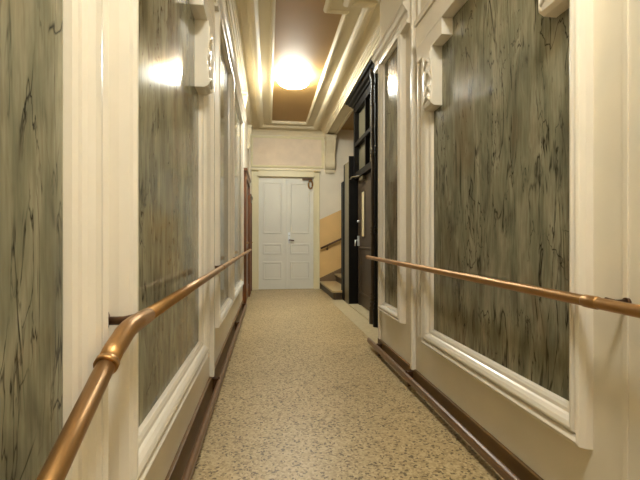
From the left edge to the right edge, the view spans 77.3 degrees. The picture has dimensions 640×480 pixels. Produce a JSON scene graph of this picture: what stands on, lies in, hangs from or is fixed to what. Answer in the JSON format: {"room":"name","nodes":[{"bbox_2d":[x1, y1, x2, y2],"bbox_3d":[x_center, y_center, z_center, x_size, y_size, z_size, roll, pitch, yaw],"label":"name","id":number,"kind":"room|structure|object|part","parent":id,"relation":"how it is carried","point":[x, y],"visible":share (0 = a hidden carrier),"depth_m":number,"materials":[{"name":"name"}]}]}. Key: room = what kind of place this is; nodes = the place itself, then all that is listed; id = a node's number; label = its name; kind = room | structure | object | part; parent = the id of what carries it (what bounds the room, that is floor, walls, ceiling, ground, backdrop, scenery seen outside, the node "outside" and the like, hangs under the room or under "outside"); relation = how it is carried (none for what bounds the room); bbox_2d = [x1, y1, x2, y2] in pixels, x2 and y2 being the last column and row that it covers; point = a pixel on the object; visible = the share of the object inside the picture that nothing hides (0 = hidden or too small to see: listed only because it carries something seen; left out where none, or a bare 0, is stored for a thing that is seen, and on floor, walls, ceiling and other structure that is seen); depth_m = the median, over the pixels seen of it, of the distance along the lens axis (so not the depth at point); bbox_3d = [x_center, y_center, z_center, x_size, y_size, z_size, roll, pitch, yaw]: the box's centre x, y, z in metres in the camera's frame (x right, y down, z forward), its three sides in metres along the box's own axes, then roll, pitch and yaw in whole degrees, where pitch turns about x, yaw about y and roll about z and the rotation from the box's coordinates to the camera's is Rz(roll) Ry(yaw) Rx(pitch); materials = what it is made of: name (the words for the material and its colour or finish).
{"room":"building entrance hallway","nodes":[
{"label":"building entrance hallway","id":0,"kind":"room"},
{"bbox_2d":[144,121,248,479],"bbox_3d":[-0.930,-0.730,3.190,0.200,3.660,11.370,0,0,-7],"label":"wall","id":1,"kind":"structure","parent":0,"point":[159,469],"depth_m":2.13,"materials":[{"name":"beige paint"}]},
{"bbox_2d":[0,0,107,479],"bbox_3d":[-0.389,-0.392,0.158,0.108,2.237,1.572,0,0,-8],"label":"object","id":2,"kind":"structure","parent":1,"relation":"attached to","point":[54,53],"depth_m":0.74,"materials":[{"name":"beige paint"}]},
{"bbox_3d":[-0.409,-0.360,0.149,0.057,2.174,1.559,0,0,-7],"label":"frame","id":3,"kind":"part","parent":2,"relation":"part of","materials":[{"name":"beige paint"}]},
{"bbox_2d":[36,249,251,479],"bbox_3d":[-0.817,0.487,3.542,0.116,0.657,7.656,0,0,-7],"label":"handrail","id":4,"kind":"object","parent":1,"relation":"attached to","point":[60,459],"visible":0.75,"depth_m":0.76,"materials":[{"name":"orange metal"}]},
{"bbox_2d":[108,0,215,479],"bbox_3d":[-0.596,-0.397,1.765,0.107,2.227,1.442,0,0,-8],"label":"marble panel","id":5,"kind":"object","parent":1,"relation":"attached to","point":[160,83],"visible":1,"depth_m":1.46,"materials":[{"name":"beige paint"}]},
{"bbox_3d":[-0.599,-1.415,1.773,0.095,0.190,1.425,0,0,-7],"label":"head rail","id":6,"kind":"part","parent":5,"relation":"part of","materials":[{"name":"beige paint"}]},
{"bbox_2d":[165,300,242,479],"bbox_3d":[-0.664,1.032,1.979,0.018,0.135,8.900,0,0,-7],"label":"baseboard","id":7,"kind":"structure","parent":1,"relation":"attached to","point":[177,468],"depth_m":2.26,"materials":[{"name":"brown paint"}]},
{"bbox_2d":[209,94,209,342],"bbox_3d":[-0.759,-0.780,2.723,0.020,2.960,0.024,0,0,-8],"label":"trim","id":8,"kind":"structure","parent":1,"relation":"attached to","point":[209,94],"depth_m":2.71,"materials":[{"name":"beige paint"}]},
{"bbox_2d":[209,3,214,376],"bbox_3d":[-0.767,-0.645,2.843,0.035,3.230,0.040,0,0,-8],"label":"trim","id":9,"kind":"structure","parent":1,"relation":"attached to","point":[212,95],"depth_m":2.82,"materials":[{"name":"beige paint"}]},
{"bbox_2d":[215,6,232,327],"bbox_3d":[-0.847,-0.550,3.548,0.057,2.412,1.172,0,0,-7],"label":"marble panel","id":10,"kind":"object","parent":1,"relation":"attached to","point":[223,75],"visible":0.85,"depth_m":3.48,"materials":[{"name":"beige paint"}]},
{"bbox_2d":[215,0,246,128],"bbox_3d":[-0.959,-1.785,4.527,0.085,0.170,3.270,0,0,-7],"label":"trim","id":11,"kind":"structure","parent":1,"relation":"attached to","point":[222,3],"depth_m":3.76,"materials":[{"name":"beige paint"}]},
{"bbox_2d":[233,77,243,300],"bbox_3d":[-1.041,-0.550,5.056,0.057,2.412,1.652,0,0,-7],"label":"marble panel","id":12,"kind":"object","parent":1,"relation":"attached to","point":[238,126],"visible":0.72,"depth_m":5.28,"materials":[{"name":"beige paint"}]},
{"bbox_2d":[242,91,247,106],"bbox_3d":[-1.180,-2.060,6.258,0.091,0.480,0.160,0,0,-8],"label":"console","id":13,"kind":"object","parent":1,"relation":"attached to","point":[244,93],"visible":0.51,"depth_m":6.20,"materials":[{"name":"beige paint"}]},
{"bbox_2d":[243,168,250,303],"bbox_3d":[-1.298,-0.035,7.165,0.096,2.270,1.410,0,0,-8],"label":"door","id":14,"kind":"structure","parent":1,"relation":"in","point":[246,286],"depth_m":6.53,"materials":[{"name":"red wood"}]},
{"bbox_3d":[-1.309,-0.010,7.164,0.025,1.760,0.990,0,0,-7],"label":"panel moulding","id":15,"kind":"part","parent":14,"relation":"part of","materials":[{"name":"red wood"}]},
{"bbox_2d":[247,125,251,149],"bbox_3d":[-1.412,-2.060,8.063,0.091,0.480,0.160,0,0,-8],"label":"console","id":16,"kind":"object","parent":1,"relation":"attached to","point":[248,126],"visible":0.98,"depth_m":8.00,"materials":[{"name":"beige paint"}]},
{"bbox_2d":[250,194,252,293],"bbox_3d":[-1.456,0.085,8.410,0.096,2.030,0.720,0,0,-8],"label":"door","id":17,"kind":"structure","parent":1,"relation":"in","point":[251,197],"depth_m":8.09,"materials":[{"name":"red wood"}]},
{"bbox_2d":[225,0,380,136],"bbox_3d":[0.008,-2.420,3.306,1.761,0.180,11.352,0,0,-8],"label":"trim","id":18,"kind":"structure","parent":1,"relation":"attached to","point":[243,15],"depth_m":5.44,"materials":[{"name":"beige paint"}]},
{"bbox_2d":[249,130,353,218],"bbox_3d":[0.325,-0.730,9.176,4.100,3.660,0.200,0,0,-8],"label":"wall","id":19,"kind":"structure","parent":0,"point":[330,184],"depth_m":9.07,"materials":[{"name":"beige paint"}]},
{"bbox_2d":[251,168,319,289],"bbox_3d":[-0.757,-0.233,8.899,1.510,2.665,0.160,0,0,-8],"label":"door","id":20,"kind":"structure","parent":19,"relation":"in","point":[285,212],"depth_m":8.90,"materials":[{"name":"beige paint"}]},
{"bbox_3d":[-1.054,-0.200,8.870,0.424,2.160,0.014,0,0,-8],"label":"panel moulding","id":21,"kind":"part","parent":20,"relation":"part of","materials":[{"name":"white paint"}]},
{"bbox_3d":[-0.449,-0.200,8.951,0.444,2.160,0.014,0,0,-8],"label":"panel moulding","id":22,"kind":"part","parent":20,"relation":"part of","materials":[{"name":"white paint"}]},
{"bbox_2d":[253,138,320,165],"bbox_3d":[-0.721,-1.960,8.928,1.560,0.640,0.012,0,0,-8],"label":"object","id":23,"kind":"structure","parent":19,"relation":"attached to","point":[279,151],"depth_m":8.92,"materials":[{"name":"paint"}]},
{"bbox_2d":[251,135,323,168],"bbox_3d":[-0.720,-1.960,8.921,1.630,0.710,0.026,0,0,-8],"label":"trim","id":24,"kind":"structure","parent":19,"relation":"attached to","point":[252,136],"depth_m":8.92,"materials":[{"name":"beige paint"}]},
{"bbox_2d":[320,210,340,277],"bbox_3d":[1.057,-0.174,9.172,2.150,2.549,0.004,0,0,-8],"label":"wall panel","id":25,"kind":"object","parent":19,"relation":"attached to","point":[330,226],"depth_m":9.06,"materials":[{"name":"paint"}]},
{"bbox_2d":[320,268,340,288],"bbox_3d":[1.058,0.485,9.167,2.150,1.229,0.014,0,0,-8],"label":"trim","id":26,"kind":"structure","parent":19,"relation":"attached to","point":[331,276],"depth_m":9.05,"materials":[{"name":"brown wood"}]},
{"bbox_2d":[324,134,336,173],"bbox_3d":[0.232,-1.914,8.931,0.260,0.828,0.260,0,0,-8],"label":"console","id":27,"kind":"object","parent":19,"relation":"attached to","point":[330,139],"visible":1,"depth_m":8.93,"materials":[{"name":"beige paint"}]},
{"bbox_2d":[321,238,340,249],"bbox_3d":[0.699,-0.117,9.078,1.403,0.700,0.089,0,0,-8],"label":"handrail","id":28,"kind":"object","parent":19,"relation":"attached to","point":[335,241],"visible":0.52,"depth_m":8.98,"materials":[{"name":"brown wood"}]},
{"bbox_2d":[272,0,353,129],"bbox_3d":[1.048,-2.560,3.446,4.200,0.100,11.750,0,0,-8],"label":"ceiling","id":29,"kind":"structure","parent":0,"point":[304,34],"depth_m":5.30,"materials":[{"name":"beige paint"}]},
{"bbox_2d":[278,72,308,88],"bbox_3d":[-0.407,-2.435,6.151,0.480,0.150,0.480,0,0,-8],"label":"ceiling lamp","id":30,"kind":"object","parent":29,"relation":"attached to","point":[289,80],"visible":1,"depth_m":6.02,"materials":[{"name":"white glass"}]},
{"bbox_3d":[-0.407,-2.493,6.151,0.403,0.034,0.403,0,0,-8],"label":"plate","id":31,"kind":"part","parent":30,"relation":"part of","materials":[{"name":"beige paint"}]},
{"bbox_2d":[181,289,503,479],"bbox_3d":[0.999,1.150,3.439,4.300,0.100,11.750,0,0,-8],"label":"floor","id":32,"kind":"structure","parent":0,"point":[304,394],"depth_m":2.54,"materials":[{"name":"stone"}]},
{"bbox_2d":[181,303,246,479],"bbox_3d":[-0.629,1.042,2.009,0.066,0.116,8.750,0,0,-7],"label":"board","id":33,"kind":"object","parent":32,"relation":"on","point":[216,381],"visible":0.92,"depth_m":2.37,"materials":[{"name":"brown wood"}]},
{"bbox_2d":[320,273,341,299],"bbox_3d":[1.189,0.589,8.312,2.180,1.018,1.737,0,0,-8],"label":"staircase","id":34,"kind":"structure","parent":32,"relation":"on","point":[332,288],"depth_m":8.00,"materials":[{"name":"stone"}]},
{"bbox_2d":[341,60,377,327],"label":"door","id":35,"kind":"structure","parent":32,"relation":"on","point":[359,187],"depth_m":6.37,"materials":[{"name":"black wood"}]},
{"bbox_3d":[0.580,0.015,7.399,0.350,2.170,0.190,0,0,-8],"label":"post","id":36,"kind":"part","parent":35,"relation":"part of","materials":[{"name":"black wood"}]},
{"bbox_3d":[0.610,-0.130,7.216,0.340,2.460,0.180,0,0,-8],"label":"post","id":37,"kind":"part","parent":35,"relation":"part of","materials":[{"name":"black wood"}]},
{"bbox_3d":[0.616,0.015,6.690,0.084,0.171,0.055,0,0,-8],"label":"handle","id":38,"kind":"part","parent":35,"relation":"part of","materials":[{"name":"metal"}]},
{"bbox_3d":[0.654,1.091,6.097,0.167,0.018,1.350,0,0,-8],"label":"sill","id":39,"kind":"part","parent":35,"relation":"part of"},
{"bbox_3d":[0.683,-2.285,5.889,0.250,0.090,1.890,0,0,-8],"label":"cornice","id":40,"kind":"part","parent":35,"relation":"part of","materials":[{"name":"black wood"}]},
{"bbox_3d":[0.710,-0.585,5.878,0.200,3.370,1.860,0,0,-8],"label":"timber frame","id":41,"kind":"part","parent":35,"relation":"part of","materials":[{"name":"black wood"}]},
{"bbox_3d":[0.706,-1.870,6.377,0.015,0.500,0.650,0,0,-8],"label":"transom pane","id":42,"kind":"part","parent":35,"relation":"part of","materials":[{"name":"grey glass"}]},
{"bbox_3d":[0.706,-1.340,6.377,0.015,0.440,0.650,0,0,-8],"label":"transom pane","id":43,"kind":"part","parent":35,"relation":"part of","materials":[{"name":"grey glass"}]},
{"bbox_3d":[0.748,0.025,6.110,0.023,2.090,1.330,0,0,-8],"label":"lift door","id":44,"kind":"part","parent":35,"relation":"part of","materials":[{"name":"brown paint"}]},
{"bbox_3d":[0.707,0.500,6.301,0.012,0.780,0.780,0,0,-8],"label":"panel moulding","id":45,"kind":"part","parent":35,"relation":"part of","materials":[{"name":"brown paint"}]},
{"bbox_2d":[367,337,519,479],"bbox_3d":[0.939,1.042,0.984,0.066,0.116,6.300,0,0,-8],"label":"board","id":46,"kind":"object","parent":32,"relation":"on","point":[489,457],"visible":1,"depth_m":2.24,"materials":[{"name":"brown wood"}]},
{"bbox_2d":[380,0,639,479],"bbox_3d":[1.228,-0.730,0.882,0.450,3.660,6.220,0,0,-8],"label":"wall","id":47,"kind":"structure","parent":0,"point":[545,451],"depth_m":1.33,"materials":[{"name":"beige paint"}]},
{"bbox_2d":[258,0,361,125],"bbox_3d":[0.009,-2.484,3.306,1.148,0.052,10.740,0,0,-8],"label":"trim","id":48,"kind":"structure","parent":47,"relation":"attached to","point":[349,17],"depth_m":5.26,"materials":[{"name":"beige paint"}]},
{"bbox_2d":[335,109,353,133],"bbox_3d":[0.677,-2.362,6.534,0.040,0.055,5.130,0,0,-8],"label":"trim","id":49,"kind":"structure","parent":47,"relation":"attached to","point":[351,110],"depth_m":7.88,"materials":[{"name":"beige paint"}]},
{"bbox_2d":[327,59,370,133],"bbox_3d":[0.573,-2.435,6.520,0.220,0.150,5.130,0,0,-8],"label":"trim","id":50,"kind":"structure","parent":47,"relation":"attached to","point":[345,110],"depth_m":7.71,"materials":[{"name":"beige paint"}]},
{"bbox_2d":[330,300,377,342],"bbox_3d":[0.525,1.099,5.641,0.250,0.003,3.360,0,0,-8],"label":"trim","id":51,"kind":"structure","parent":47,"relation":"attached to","point":[362,323],"depth_m":5.52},
{"bbox_2d":[378,310,380,338],"bbox_3d":[0.592,-0.340,3.923,0.038,2.620,0.047,0,0,-8],"label":"trim","id":52,"kind":"structure","parent":47,"relation":"attached to","point":[379,311],"depth_m":3.90,"materials":[{"name":"beige paint"}]},
{"bbox_2d":[371,0,409,72],"bbox_3d":[0.605,-1.735,3.497,0.085,0.170,0.930,0,0,-8],"label":"trim","id":53,"kind":"structure","parent":47,"relation":"attached to","point":[402,16],"depth_m":3.32,"materials":[{"name":"beige paint"}]},
{"bbox_2d":[378,25,405,323],"bbox_3d":[0.618,-0.530,3.509,0.057,2.398,0.628,0,0,-8],"label":"marble panel","id":54,"kind":"object","parent":47,"relation":"attached to","point":[392,72],"visible":0.95,"depth_m":3.51,"materials":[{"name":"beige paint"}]},
{"bbox_2d":[410,0,415,369],"bbox_3d":[0.698,-0.645,2.998,0.035,3.230,0.035,0,0,-8],"label":"trim","id":55,"kind":"structure","parent":47,"relation":"attached to","point":[412,2],"depth_m":2.98,"materials":[{"name":"beige paint"}]},
{"bbox_2d":[417,0,420,336],"bbox_3d":[0.718,-0.780,2.902,0.020,2.960,0.024,0,0,-8],"label":"trim","id":56,"kind":"structure","parent":47,"relation":"attached to","point":[418,1],"depth_m":2.89,"materials":[{"name":"beige paint"}]},
{"bbox_2d":[378,338,543,479],"bbox_3d":[1.134,1.032,0.879,0.298,0.135,6.238,0,0,-8],"label":"baseboard","id":57,"kind":"structure","parent":47,"relation":"attached to","point":[510,460],"depth_m":2.14,"materials":[{"name":"brown paint"}]},
{"bbox_2d":[366,255,639,317],"bbox_3d":[0.802,0.191,1.978,0.101,0.074,4.305,0,0,-8],"label":"handrail","id":58,"kind":"object","parent":47,"relation":"attached to","point":[624,306],"visible":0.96,"depth_m":1.48,"materials":[{"name":"orange metal"}]},
{"bbox_2d":[414,0,592,449],"bbox_3d":[0.792,-0.397,2.054,0.100,2.227,1.460,0,0,-8],"label":"marble panel","id":59,"kind":"object","parent":47,"relation":"attached to","point":[507,85],"visible":1,"depth_m":1.79,"materials":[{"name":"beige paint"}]},
{"bbox_3d":[0.795,-1.415,2.055,0.095,0.190,1.460,0,0,-8],"label":"head rail","id":60,"kind":"part","parent":59,"relation":"part of","materials":[{"name":"beige paint"}]},
{"bbox_2d":[622,0,628,479],"bbox_3d":[0.949,-0.645,1.243,0.006,3.230,0.020,0,0,-8],"label":"trim","id":61,"kind":"structure","parent":47,"relation":"attached to","point":[625,3],"depth_m":1.24,"materials":[{"name":"beige paint"}]}
]}

